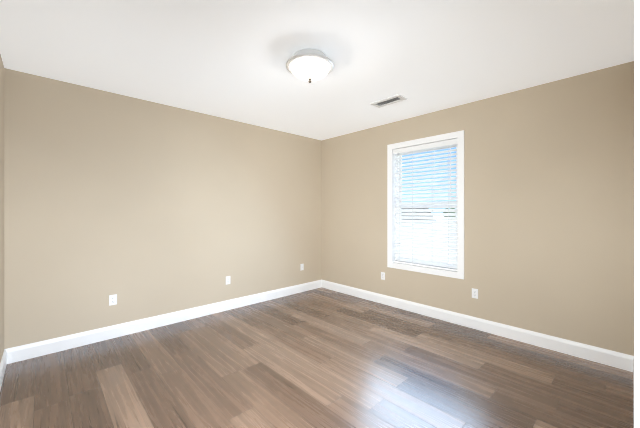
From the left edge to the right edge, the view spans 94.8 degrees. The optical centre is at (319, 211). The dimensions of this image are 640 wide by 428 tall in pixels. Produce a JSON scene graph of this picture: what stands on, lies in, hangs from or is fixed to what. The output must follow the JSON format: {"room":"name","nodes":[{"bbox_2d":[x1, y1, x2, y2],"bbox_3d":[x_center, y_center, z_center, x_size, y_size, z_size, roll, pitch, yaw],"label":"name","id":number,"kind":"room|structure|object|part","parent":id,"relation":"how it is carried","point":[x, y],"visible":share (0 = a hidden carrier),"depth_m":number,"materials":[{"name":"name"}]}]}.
{"room":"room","nodes":[
{"label":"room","id":0,"kind":"room"},
{"bbox_2d":[0,54,3,362],"bbox_3d":[-1.601,0.044,1.210,0.150,2.740,4.303,0,0,-43],"label":"wall","id":1,"kind":"structure","parent":0,"point":[1,208],"depth_m":2.53,"materials":[{"name":"paint"}]},
{"bbox_2d":[0,348,7,389],"bbox_3d":[-1.525,1.344,1.251,0.016,0.140,3.960,0,0,-43],"label":"baseboard","id":2,"kind":"structure","parent":1,"relation":"attached to","point":[4,361],"depth_m":2.53,"materials":[{"name":"white paint"}]},
{"bbox_2d":[4,68,321,348],"bbox_3d":[-1.496,0.044,4.162,4.350,2.740,0.150,0,0,-43],"label":"wall","id":3,"kind":"structure","parent":0,"point":[141,209],"depth_m":3.44,"materials":[{"name":"paint"}]},
{"bbox_2d":[109,294,116,305],"bbox_3d":[-2.312,0.989,3.284,0.070,0.115,0.008,0,0,-43],"label":"electrical outlet","id":4,"kind":"object","parent":3,"relation":"attached to","point":[112,299],"visible":1,"depth_m":3.28,"materials":[{"name":"white plastic"}]},
{"bbox_2d":[8,280,319,363],"bbox_3d":[-1.439,1.344,4.101,4.050,0.140,0.016,0,0,-43],"label":"baseboard","id":5,"kind":"structure","parent":3,"relation":"attached to","point":[32,350],"depth_m":3.44,"materials":[{"name":"white paint"}]},
{"bbox_2d":[226,276,229,284],"bbox_3d":[-1.319,0.989,4.221,0.070,0.115,0.008,0,0,-43],"label":"electrical outlet","id":6,"kind":"object","parent":3,"relation":"attached to","point":[227,279],"visible":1,"depth_m":4.21,"materials":[{"name":"white plastic"}]},
{"bbox_2d":[0,287,633,427],"bbox_3d":[-0.072,1.474,2.650,4.350,0.120,4.303,0,0,-43],"label":"floor","id":7,"kind":"structure","parent":0,"point":[321,357],"depth_m":2.49,"materials":[{"name":"brown wood"}]},
{"bbox_2d":[0,0,633,139],"bbox_3d":[-0.072,-1.386,2.650,4.350,0.120,4.303,0,0,-43],"label":"ceiling","id":8,"kind":"structure","parent":0,"point":[226,59],"depth_m":2.42,"materials":[{"name":"white paint"}]},
{"bbox_2d":[286,48,333,82],"bbox_3d":[-0.086,-1.214,2.522,0.416,0.225,0.416,0,0,-43],"label":"ceiling light","id":9,"kind":"object","parent":8,"relation":"attached to","point":[309,65],"visible":1,"depth_m":2.41,"materials":[{"name":"white glass"}]},
{"bbox_3d":[-0.086,-1.185,2.522,0.344,0.098,0.344,0,0,-43],"label":"lamp shade","id":10,"kind":"part","parent":9,"relation":"part of","materials":[{"name":"white glass"}]},
{"bbox_2d":[370,94,406,107],"bbox_3d":[0.819,-1.320,3.534,0.190,0.012,0.400,0,0,-43],"label":"ceiling vent","id":11,"kind":"object","parent":8,"relation":"in","point":[389,100],"visible":0.98,"depth_m":3.52,"materials":[{"name":"white metal"}]},
{"bbox_2d":[322,61,633,355],"bbox_3d":[1.456,0.044,4.091,0.150,2.740,4.303,0,0,-43],"label":"wall","id":12,"kind":"structure","parent":0,"point":[549,208],"depth_m":3.16,"materials":[{"name":"paint"}]},
{"bbox_2d":[381,272,384,279],"bbox_3d":[0.962,0.989,4.500,0.008,0.115,0.070,0,0,-43],"label":"electrical outlet","id":13,"kind":"object","parent":12,"relation":"attached to","point":[382,275],"visible":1,"depth_m":4.50,"materials":[{"name":"white plastic"}]},
{"bbox_2d":[387,130,463,278],"bbox_3d":[1.455,-0.081,4.081,0.184,1.840,1.105,0,0,-43],"label":"window","id":14,"kind":"structure","parent":12,"relation":"in","point":[391,206],"depth_m":4.02,"materials":[{"name":"white paint"}]},
{"bbox_2d":[393,138,456,270],"bbox_3d":[1.437,-0.081,4.064,0.082,1.678,0.935,0,0,-43],"label":"window blind","id":15,"kind":"object","parent":14,"relation":"attached to","point":[435,242],"visible":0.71,"depth_m":4.03,"materials":[{"name":"white plastic"}]},
{"bbox_2d":[320,280,627,370],"bbox_3d":[1.411,1.344,4.018,0.016,0.140,3.960,0,0,-43],"label":"baseboard","id":16,"kind":"structure","parent":12,"relation":"attached to","point":[619,360],"depth_m":3.33,"materials":[{"name":"white paint"}]},
{"bbox_2d":[472,288,477,298],"bbox_3d":[1.865,0.989,3.541,0.008,0.115,0.070,0,0,-43],"label":"electrical outlet","id":17,"kind":"object","parent":12,"relation":"attached to","point":[474,293],"visible":1,"depth_m":3.54,"materials":[{"name":"white plastic"}]},
{"bbox_2d":[628,355,633,420],"bbox_3d":[1.661,1.344,1.545,2.985,0.140,0.016,0,0,-43],"label":"baseboard","id":18,"kind":"structure","parent":12,"relation":"attached to","point":[630,358],"depth_m":2.59,"materials":[{"name":"white paint"}]},
{"bbox_3d":[1.352,0.544,1.139,4.050,3.740,0.150,0,0,-43],"label":"wall","id":19,"kind":"structure","parent":0,"visible":0},
{"bbox_2d":[634,0,639,427],"bbox_3d":[0.257,0.354,0.121,1.000,2.120,0.170,0,0,-43],"label":"door frame","id":20,"kind":"structure","parent":19,"relation":"attached to","point":[636,213],"depth_m":0.48,"materials":[{"name":"white paint"}]},
{"label":"outside","id":21,"kind":"structure","parent":0,"visible":0},
{"bbox_2d":[402,216,454,259],"bbox_3d":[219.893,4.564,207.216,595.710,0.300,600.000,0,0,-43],"label":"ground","id":22,"kind":"structure","parent":21,"point":[439,239],"depth_m":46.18,"materials":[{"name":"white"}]},
{"bbox_2d":[401,208,433,241],"bbox_3d":[11.322,1.814,47.768,11.902,5.200,10.911,0,0,35],"label":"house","id":23,"kind":"structure","parent":22,"relation":"on","point":[416,223],"depth_m":40.98,"materials":[{"name":"white"}]}
]}

